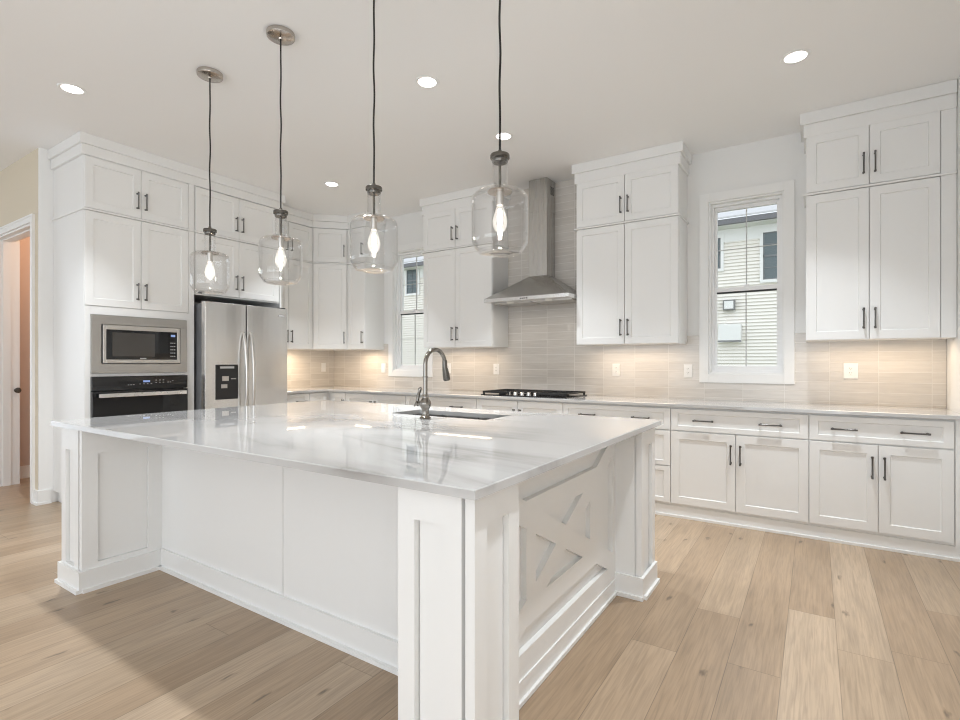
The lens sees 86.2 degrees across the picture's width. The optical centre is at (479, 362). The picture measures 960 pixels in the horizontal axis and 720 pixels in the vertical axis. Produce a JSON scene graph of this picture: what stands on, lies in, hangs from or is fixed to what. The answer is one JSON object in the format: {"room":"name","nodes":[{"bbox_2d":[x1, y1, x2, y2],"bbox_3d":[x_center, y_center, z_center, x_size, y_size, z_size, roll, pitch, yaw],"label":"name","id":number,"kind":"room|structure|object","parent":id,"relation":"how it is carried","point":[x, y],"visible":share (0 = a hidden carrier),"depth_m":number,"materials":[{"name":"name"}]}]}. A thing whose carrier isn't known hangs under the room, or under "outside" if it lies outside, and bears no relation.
{"room":"kitchen","nodes":[
{"label":"kitchen","id":0,"kind":"room"},
{"bbox_2d":[0,148,37,489],"bbox_3d":[-5.269,-0.314,5.461,3.580,3.074,0.140,0,0,33],"label":"wall","id":1,"kind":"structure","parent":0,"point":[19,180],"depth_m":4.58,"materials":[{"name":"beige paint"}]},
{"bbox_2d":[0,213,34,502],"bbox_3d":[-4.297,-0.034,4.833,1.119,2.514,0.199,0,0,33],"label":"door frame","id":2,"kind":"structure","parent":1,"relation":"attached to","point":[11,233],"depth_m":5.07,"materials":[{"name":"white paint"}]},
{"bbox_2d":[31,489,51,505],"bbox_3d":[-3.804,1.163,4.453,0.117,0.120,0.105,0,0,33],"label":"baseboard","id":3,"kind":"structure","parent":1,"relation":"attached to","point":[42,497],"depth_m":4.43,"materials":[{"name":"white paint"}]},
{"bbox_2d":[19,236,29,465],"bbox_3d":[-3.908,-0.314,5.791,1.300,3.074,1.890,0,0,33],"label":"wall","id":4,"kind":"structure","parent":0,"point":[24,243],"depth_m":5.45,"materials":[{"name":"paint"}]},
{"bbox_2d":[20,465,29,478],"bbox_3d":[-4.386,1.158,6.097,0.025,0.130,1.800,0,0,33],"label":"baseboard","id":5,"kind":"structure","parent":4,"relation":"attached to","point":[24,470],"depth_m":5.43,"materials":[{"name":"white paint"}]},
{"bbox_2d":[38,147,58,501],"bbox_3d":[-3.760,-0.314,4.480,0.020,3.074,0.145,0,0,33],"label":"wall","id":6,"kind":"structure","parent":0,"point":[45,174],"depth_m":4.44,"materials":[{"name":"grey paint"}]},
{"bbox_2d":[194,186,280,307],"bbox_3d":[-2.710,-0.230,5.436,0.690,2.905,0.949,0,0,33],"label":"upper cabinet","id":7,"kind":"object","parent":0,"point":[239,224],"visible":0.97,"depth_m":5.22,"materials":[{"name":"white paint"}]},
{"bbox_2d":[0,0,959,217],"bbox_3d":[-3.240,-1.891,2.514,10.200,0.080,9.350,0,0,33],"label":"ceiling","id":8,"kind":"structure","parent":0,"point":[582,81],"depth_m":3.33,"materials":[{"name":"white paint"}]},
{"bbox_2d":[56,82,86,95],"bbox_3d":[-2.759,-1.847,3.471,0.164,0.005,0.164,0,0,33],"label":"recessed light","id":9,"kind":"object","parent":8,"relation":"in","point":[70,88],"visible":1,"depth_m":3.46,"materials":[{"name":"white paint"}]},
{"bbox_2d":[189,66,229,294],"bbox_3d":[-1.727,-1.147,3.281,0.232,1.405,0.232,0,0,33],"label":"pendant light","id":10,"kind":"object","parent":8,"relation":"hanging from","point":[211,75],"visible":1,"depth_m":3.28,"materials":[{"name":"clear glass"}]},
{"bbox_2d":[207,253,212,261],"bbox_3d":[-1.727,-0.670,3.281,0.032,0.052,0.032,0,0,33],"label":"socket","id":11,"kind":"object","parent":10,"relation":"attached to","point":[209,255],"depth_m":3.27,"materials":[{"name":"grey metal"}]},
{"bbox_2d":[258,25,302,284],"bbox_3d":[-1.120,-1.147,2.886,0.232,1.405,0.232,0,0,33],"label":"pendant light","id":12,"kind":"object","parent":8,"relation":"hanging from","point":[281,35],"visible":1,"depth_m":2.88,"materials":[{"name":"clear glass"}]},
{"bbox_2d":[278,238,283,248],"bbox_3d":[-1.120,-0.670,2.886,0.032,0.052,0.032,0,0,33],"label":"socket","id":13,"kind":"object","parent":12,"relation":"attached to","point":[280,240],"depth_m":2.87,"materials":[{"name":"grey metal"}]},
{"bbox_2d":[324,181,339,186],"bbox_3d":[-1.537,-1.847,5.325,0.164,0.005,0.164,0,0,33],"label":"recessed light","id":14,"kind":"object","parent":8,"relation":"in","point":[329,183],"visible":1,"depth_m":5.33,"materials":[{"name":"white paint"}]},
{"bbox_2d":[349,0,397,273],"bbox_3d":[-0.515,-1.147,2.491,0.232,1.405,0.232,0,0,33],"label":"pendant light","id":15,"kind":"object","parent":8,"relation":"hanging from","point":[373,190],"visible":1,"depth_m":2.49,"materials":[{"name":"clear glass"}]},
{"bbox_2d":[371,218,376,230],"bbox_3d":[-0.515,-0.670,2.491,0.032,0.052,0.032,0,0,33],"label":"socket","id":16,"kind":"object","parent":15,"relation":"attached to","point":[373,220],"depth_m":2.48,"materials":[{"name":"grey metal"}]},
{"bbox_2d":[415,75,439,88],"bbox_3d":[-0.349,-1.847,3.386,0.164,0.005,0.164,0,0,33],"label":"recessed light","id":17,"kind":"object","parent":8,"relation":"in","point":[424,81],"visible":1,"depth_m":3.38,"materials":[{"name":"white paint"}]},
{"bbox_2d":[472,0,527,257],"bbox_3d":[0.082,-1.147,2.102,0.232,1.405,0.232,0,0,33],"label":"pendant light","id":18,"kind":"object","parent":8,"relation":"hanging from","point":[499,158],"visible":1,"depth_m":2.10,"materials":[{"name":"clear glass"}]},
{"bbox_2d":[496,191,503,205],"bbox_3d":[0.082,-0.670,2.102,0.032,0.052,0.032,0,0,33],"label":"socket","id":19,"kind":"object","parent":18,"relation":"attached to","point":[499,194],"depth_m":2.09,"materials":[{"name":"grey metal"}]},
{"bbox_2d":[493,132,512,140],"bbox_3d":[0.192,-1.847,4.197,0.164,0.005,0.164,0,0,33],"label":"recessed light","id":20,"kind":"object","parent":8,"relation":"in","point":[505,136],"visible":0.88,"depth_m":4.20,"materials":[{"name":"white paint"}]},
{"bbox_2d":[780,49,811,64],"bbox_3d":[1.910,-1.847,3.106,0.164,0.005,0.164,0,0,33],"label":"recessed light","id":21,"kind":"object","parent":8,"relation":"in","point":[799,55],"visible":1,"depth_m":3.10,"materials":[{"name":"white paint"}]},
{"bbox_2d":[0,478,959,719],"bbox_3d":[-3.240,1.253,2.514,10.200,0.060,9.350,0,0,33],"label":"floor","id":22,"kind":"structure","parent":0,"point":[738,623],"depth_m":2.21,"materials":[{"name":"brown wood"}]},
{"bbox_2d":[52,154,194,502],"bbox_3d":[-3.212,-0.230,4.666,0.692,2.905,0.886,0,0,33],"label":"tall cabinet","id":23,"kind":"object","parent":22,"relation":"on","point":[124,235],"visible":0.7,"depth_m":4.40,"materials":[{"name":"white paint"}]},
{"bbox_2d":[90,314,186,373],"bbox_3d":[-2.954,-0.151,4.484,0.046,0.482,0.756,0,0,32],"label":"microwave","id":24,"kind":"object","parent":23,"relation":"in","point":[114,342],"visible":1,"depth_m":4.44,"materials":[{"name":"silver metal"}]},
{"bbox_2d":[90,375,187,417],"bbox_3d":[-3.167,0.498,4.623,0.658,0.760,0.756,0,0,33],"label":"wall oven","id":25,"kind":"object","parent":23,"relation":"in","point":[109,395],"visible":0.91,"depth_m":4.43,"materials":[{"name":"black glass"}]},
{"bbox_2d":[48,131,385,231],"bbox_3d":[-2.479,-1.766,5.524,0.981,0.167,3.172,0,0,33],"label":"crown molding","id":26,"kind":"structure","parent":23,"relation":"on","point":[80,143],"depth_m":4.80,"materials":[{"name":"white paint"}]},
{"bbox_2d":[194,300,286,409],"bbox_3d":[-2.620,0.311,5.378,0.847,1.800,0.909,0,0,33],"label":"refrigerator","id":27,"kind":"object","parent":22,"relation":"on","point":[240,351],"visible":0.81,"depth_m":5.09,"materials":[{"name":"grey metal"}]},
{"bbox_2d":[287,393,308,402],"bbox_3d":[-2.355,0.787,6.011,0.657,0.871,0.399,0,0,33],"label":"base cabinet","id":28,"kind":"object","parent":22,"relation":"on","point":[295,397],"visible":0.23,"depth_m":5.88,"materials":[{"name":"white paint"}]},
{"bbox_2d":[287,386,959,419],"bbox_3d":[0.285,0.338,4.834,6.366,0.026,1.307,0,0,33],"label":"countertop","id":29,"kind":"structure","parent":28,"relation":"on","point":[839,409],"depth_m":4.15,"materials":[{"name":"white stone"}]},
{"bbox_2d":[481,389,586,397],"bbox_3d":[0.530,0.304,5.090,0.924,0.042,0.505,0,0,33],"label":"cooktop","id":30,"kind":"object","parent":29,"relation":"in","point":[499,392],"visible":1,"depth_m":4.98,"materials":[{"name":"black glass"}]},
{"bbox_2d":[308,391,328,400],"bbox_3d":[-2.177,0.787,6.318,0.620,0.871,0.308,0,0,33],"label":"base cabinet","id":31,"kind":"object","parent":22,"relation":"on","point":[313,396],"visible":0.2,"depth_m":6.14,"materials":[{"name":"white paint"}]},
{"bbox_2d":[329,391,346,400],"bbox_3d":[-1.570,0.787,6.432,0.312,0.871,0.657,0,0,33],"label":"base cabinet","id":32,"kind":"object","parent":22,"relation":"on","point":[335,396],"visible":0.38,"depth_m":6.19,"materials":[{"name":"white paint"}]},
{"bbox_2d":[54,428,659,719],"bbox_3d":[-0.687,0.787,2.861,2.832,0.871,1.848,0,0,33],"label":"kitchen island","id":33,"kind":"object","parent":22,"relation":"on","point":[472,605],"visible":0.81,"depth_m":2.28,"materials":[{"name":"white paint"}]},
{"bbox_2d":[51,400,661,500],"bbox_3d":[-0.680,0.338,2.874,2.834,0.027,1.900,0,0,33],"label":"island countertop","id":34,"kind":"structure","parent":33,"relation":"on","point":[380,443],"depth_m":2.25,"materials":[{"name":"white stone"}]},
{"bbox_2d":[414,348,449,418],"bbox_3d":[-0.262,0.118,3.025,0.237,0.412,0.122,0,0,-32],"label":"faucet","id":35,"kind":"object","parent":34,"relation":"on","point":[425,403],"visible":1,"depth_m":2.96,"materials":[{"name":"silver metal"}]},
{"bbox_2d":[411,414,489,419],"bbox_3d":[-0.195,0.460,3.210,0.770,0.215,0.335,0,0,33],"label":"sink","id":36,"kind":"object","parent":34,"relation":"in","point":[411,414],"visible":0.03,"depth_m":3.36,"materials":[{"name":"silver metal"}]},
{"bbox_2d":[346,392,406,404],"bbox_3d":[-1.045,0.787,6.090,0.941,0.871,0.657,0,0,33],"label":"base cabinet","id":37,"kind":"object","parent":22,"relation":"on","point":[350,396],"visible":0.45,"depth_m":5.83,"materials":[{"name":"white paint"}]},
{"bbox_2d":[406,395,476,408],"bbox_3d":[-0.265,0.787,5.581,0.923,0.871,0.657,0,0,33],"label":"base cabinet","id":38,"kind":"object","parent":22,"relation":"on","point":[436,401],"visible":0.19,"depth_m":5.27,"materials":[{"name":"white paint"}]},
{"bbox_2d":[477,398,563,413],"bbox_3d":[0.510,0.787,5.075,0.927,0.871,0.657,0,0,33],"label":"base cabinet","id":39,"kind":"object","parent":22,"relation":"on","point":[482,403],"visible":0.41,"depth_m":4.81,"materials":[{"name":"white paint"}]},
{"bbox_2d":[563,402,670,516],"bbox_3d":[1.285,0.787,4.570,0.924,0.871,0.657,0,0,33],"label":"base cabinet","id":40,"kind":"object","parent":22,"relation":"on","point":[662,432],"visible":0.36,"depth_m":4.14,"materials":[{"name":"white paint"}]},
{"bbox_2d":[671,407,808,537],"bbox_3d":[2.059,0.787,4.065,0.924,0.871,0.657,0,0,33],"label":"base cabinet","id":41,"kind":"object","parent":22,"relation":"on","point":[747,469],"visible":0.99,"depth_m":3.80,"materials":[{"name":"white paint"}]},
{"bbox_2d":[809,413,959,561],"bbox_3d":[2.787,0.787,3.590,0.813,0.871,0.657,0,0,33],"label":"base cabinet","id":42,"kind":"object","parent":22,"relation":"on","point":[892,484],"visible":0.99,"depth_m":3.33,"materials":[{"name":"white paint"}]},
{"bbox_2d":[349,132,896,406],"bbox_3d":[0.694,-0.314,5.433,6.800,3.074,0.140,0,0,33],"label":"wall","id":43,"kind":"structure","parent":0,"point":[781,158],"depth_m":4.40,"materials":[{"name":"grey paint"}]},
{"bbox_2d":[303,228,348,350],"bbox_3d":[-1.928,-0.923,6.679,0.642,1.517,0.635,0,0,33],"label":"upper cabinet","id":44,"kind":"object","parent":43,"relation":"attached to","point":[330,246],"visible":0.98,"depth_m":6.44,"materials":[{"name":"white paint"}]},
{"bbox_2d":[347,226,384,349],"bbox_3d":[-1.460,-0.923,6.529,0.329,1.517,0.375,0,0,33],"label":"upper cabinet","id":45,"kind":"object","parent":43,"relation":"attached to","point":[365,290],"visible":1,"depth_m":6.42,"materials":[{"name":"white paint"}]},
{"bbox_2d":[388,241,432,376],"bbox_3d":[-0.829,-0.648,6.409,0.715,1.646,0.150,0,0,33],"label":"window","id":46,"kind":"structure","parent":43,"relation":"in","point":[396,254],"depth_m":6.51,"materials":[{"name":"white paint"}]},
{"bbox_2d":[420,183,510,348],"bbox_3d":[-0.177,-1.008,5.693,0.992,1.685,0.377,0,0,33],"label":"upper cabinet","id":47,"kind":"object","parent":43,"relation":"attached to","point":[458,279],"visible":0.92,"depth_m":5.53,"materials":[{"name":"white paint"}]},
{"bbox_2d":[484,177,576,306],"bbox_3d":[0.557,-1.220,5.131,0.914,1.257,0.492,0,0,33],"label":"range hood","id":48,"kind":"object","parent":43,"relation":"attached to","point":[541,287],"visible":0.94,"depth_m":5.15,"materials":[{"name":"silver metal"}]},
{"bbox_2d":[287,179,945,407],"bbox_3d":[0.285,-0.763,4.835,6.368,2.174,1.308,0,0,33],"label":"backsplash","id":49,"kind":"structure","parent":43,"relation":"attached to","point":[542,352],"depth_m":5.11,"materials":[{"name":"tile"}]},
{"bbox_2d":[321,363,325,371],"bbox_3d":[-2.118,0.065,6.951,0.010,0.118,0.072,0,0,33],"label":"light switch","id":50,"kind":"object","parent":49,"relation":"attached to","point":[323,365],"visible":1,"depth_m":6.94,"materials":[{"name":"white plastic"}]},
{"bbox_2d":[381,363,385,372],"bbox_3d":[-1.241,0.071,6.594,0.072,0.118,0.010,0,0,33],"label":"light switch","id":51,"kind":"object","parent":49,"relation":"attached to","point":[383,365],"visible":1,"depth_m":6.59,"materials":[{"name":"white plastic"}]},
{"bbox_2d":[447,363,450,372],"bbox_3d":[-0.369,0.068,6.026,0.072,0.118,0.009,0,0,33],"label":"wall outlet","id":52,"kind":"object","parent":49,"relation":"attached to","point":[448,364],"visible":0.65,"depth_m":6.02,"materials":[{"name":"white plastic"}]},
{"bbox_2d":[493,364,498,373],"bbox_3d":[0.179,0.073,5.669,0.072,0.118,0.009,0,0,33],"label":"wall outlet","id":53,"kind":"object","parent":49,"relation":"attached to","point":[495,366],"visible":1,"depth_m":5.67,"materials":[{"name":"white plastic"}]},
{"bbox_2d":[612,364,619,375],"bbox_3d":[1.307,0.071,4.933,0.072,0.118,0.009,0,0,33],"label":"wall outlet","id":54,"kind":"object","parent":49,"relation":"attached to","point":[615,367],"visible":1,"depth_m":4.93,"materials":[{"name":"white plastic"}]},
{"bbox_2d":[684,364,691,377],"bbox_3d":[1.854,0.075,4.576,0.072,0.118,0.009,0,0,33],"label":"wall outlet","id":55,"kind":"object","parent":49,"relation":"attached to","point":[687,367],"visible":1,"depth_m":4.57,"materials":[{"name":"white plastic"}]},
{"bbox_2d":[686,367,689,374],"bbox_3d":[1.853,0.075,4.574,0.033,0.068,0.003,0,0,33],"label":"receptacle","id":56,"kind":"object","parent":55,"relation":"attached to","point":[687,368],"depth_m":4.57,"materials":[{"name":"grey plastic"}]},
{"bbox_2d":[843,363,857,378],"bbox_3d":[2.841,0.065,3.932,0.092,0.118,0.009,0,0,33],"label":"wall outlet","id":57,"kind":"object","parent":49,"relation":"attached to","point":[850,370],"visible":1,"depth_m":3.93,"materials":[{"name":"white plastic"}]},
{"bbox_2d":[848,367,852,374],"bbox_3d":[2.839,0.065,3.930,0.033,0.068,0.003,0,0,33],"label":"receptacle","id":58,"kind":"object","parent":57,"relation":"attached to","point":[850,369],"depth_m":3.93,"materials":[{"name":"grey plastic"}]},
{"bbox_2d":[572,140,690,345],"bbox_3d":[1.367,-1.008,4.686,0.991,1.685,0.377,0,0,33],"label":"upper cabinet","id":59,"kind":"object","parent":43,"relation":"attached to","point":[632,222],"visible":1,"depth_m":4.53,"materials":[{"name":"white paint"}]},
{"bbox_2d":[699,180,794,383],"bbox_3d":[2.272,-0.648,4.386,0.716,1.646,0.150,0,0,33],"label":"window","id":60,"kind":"structure","parent":43,"relation":"in","point":[710,205],"depth_m":4.36,"materials":[{"name":"white paint"}]},
{"bbox_2d":[800,79,956,341],"bbox_3d":[2.840,-1.008,3.725,0.871,1.685,0.377,0,0,33],"label":"upper cabinet","id":61,"kind":"object","parent":43,"relation":"attached to","point":[880,198],"visible":1,"depth_m":3.57,"materials":[{"name":"white paint"}]},
{"bbox_2d":[946,76,959,412],"bbox_3d":[0.932,-0.314,-0.214,0.230,3.074,9.060,0,0,33],"label":"wall","id":62,"kind":"structure","parent":0,"point":[952,344],"depth_m":3.36,"materials":[{"name":"grey paint"}]},
{"bbox_3d":[-2.952,-0.314,5.884,0.200,3.074,3.090,0,0,33],"label":"wall","id":63,"kind":"structure","parent":0,"visible":0},
{"bbox_2d":[281,220,312,349],"bbox_3d":[-2.396,-0.923,6.206,0.375,1.517,0.679,0,0,33],"label":"upper cabinet","id":64,"kind":"object","parent":63,"relation":"attached to","point":[297,299],"visible":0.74,"depth_m":6.24,"materials":[{"name":"white paint"}]},
{"label":"outside","id":65,"kind":"structure","parent":0,"visible":0},
{"bbox_3d":[4.124,2.323,30.275,65.000,0.200,44.500,0,0,33],"label":"ground","id":66,"kind":"structure","parent":65,"visible":0},
{"bbox_2d":[402,204,776,365],"bbox_3d":[5.694,-2.507,20.785,36.000,9.460,6.680,0,0,33],"label":"neighbouring house","id":67,"kind":"structure","parent":66,"relation":"on","point":[761,228],"depth_m":15.94,"materials":[{"name":"beige"}]},
{"bbox_2d":[723,299,734,310],"bbox_3d":[7.794,-1.797,16.061,0.340,0.320,0.170,0,0,33],"label":"utility box","id":68,"kind":"object","parent":67,"relation":"attached to","point":[727,304],"visible":1,"depth_m":15.99,"materials":[{"name":"grey paint"}]},
{"bbox_2d":[718,324,741,341],"bbox_3d":[7.797,-0.917,16.011,0.660,0.560,0.250,0,0,33],"label":"utility box","id":69,"kind":"object","parent":67,"relation":"attached to","point":[726,332],"visible":1,"depth_m":15.90,"materials":[{"name":"grey paint"}]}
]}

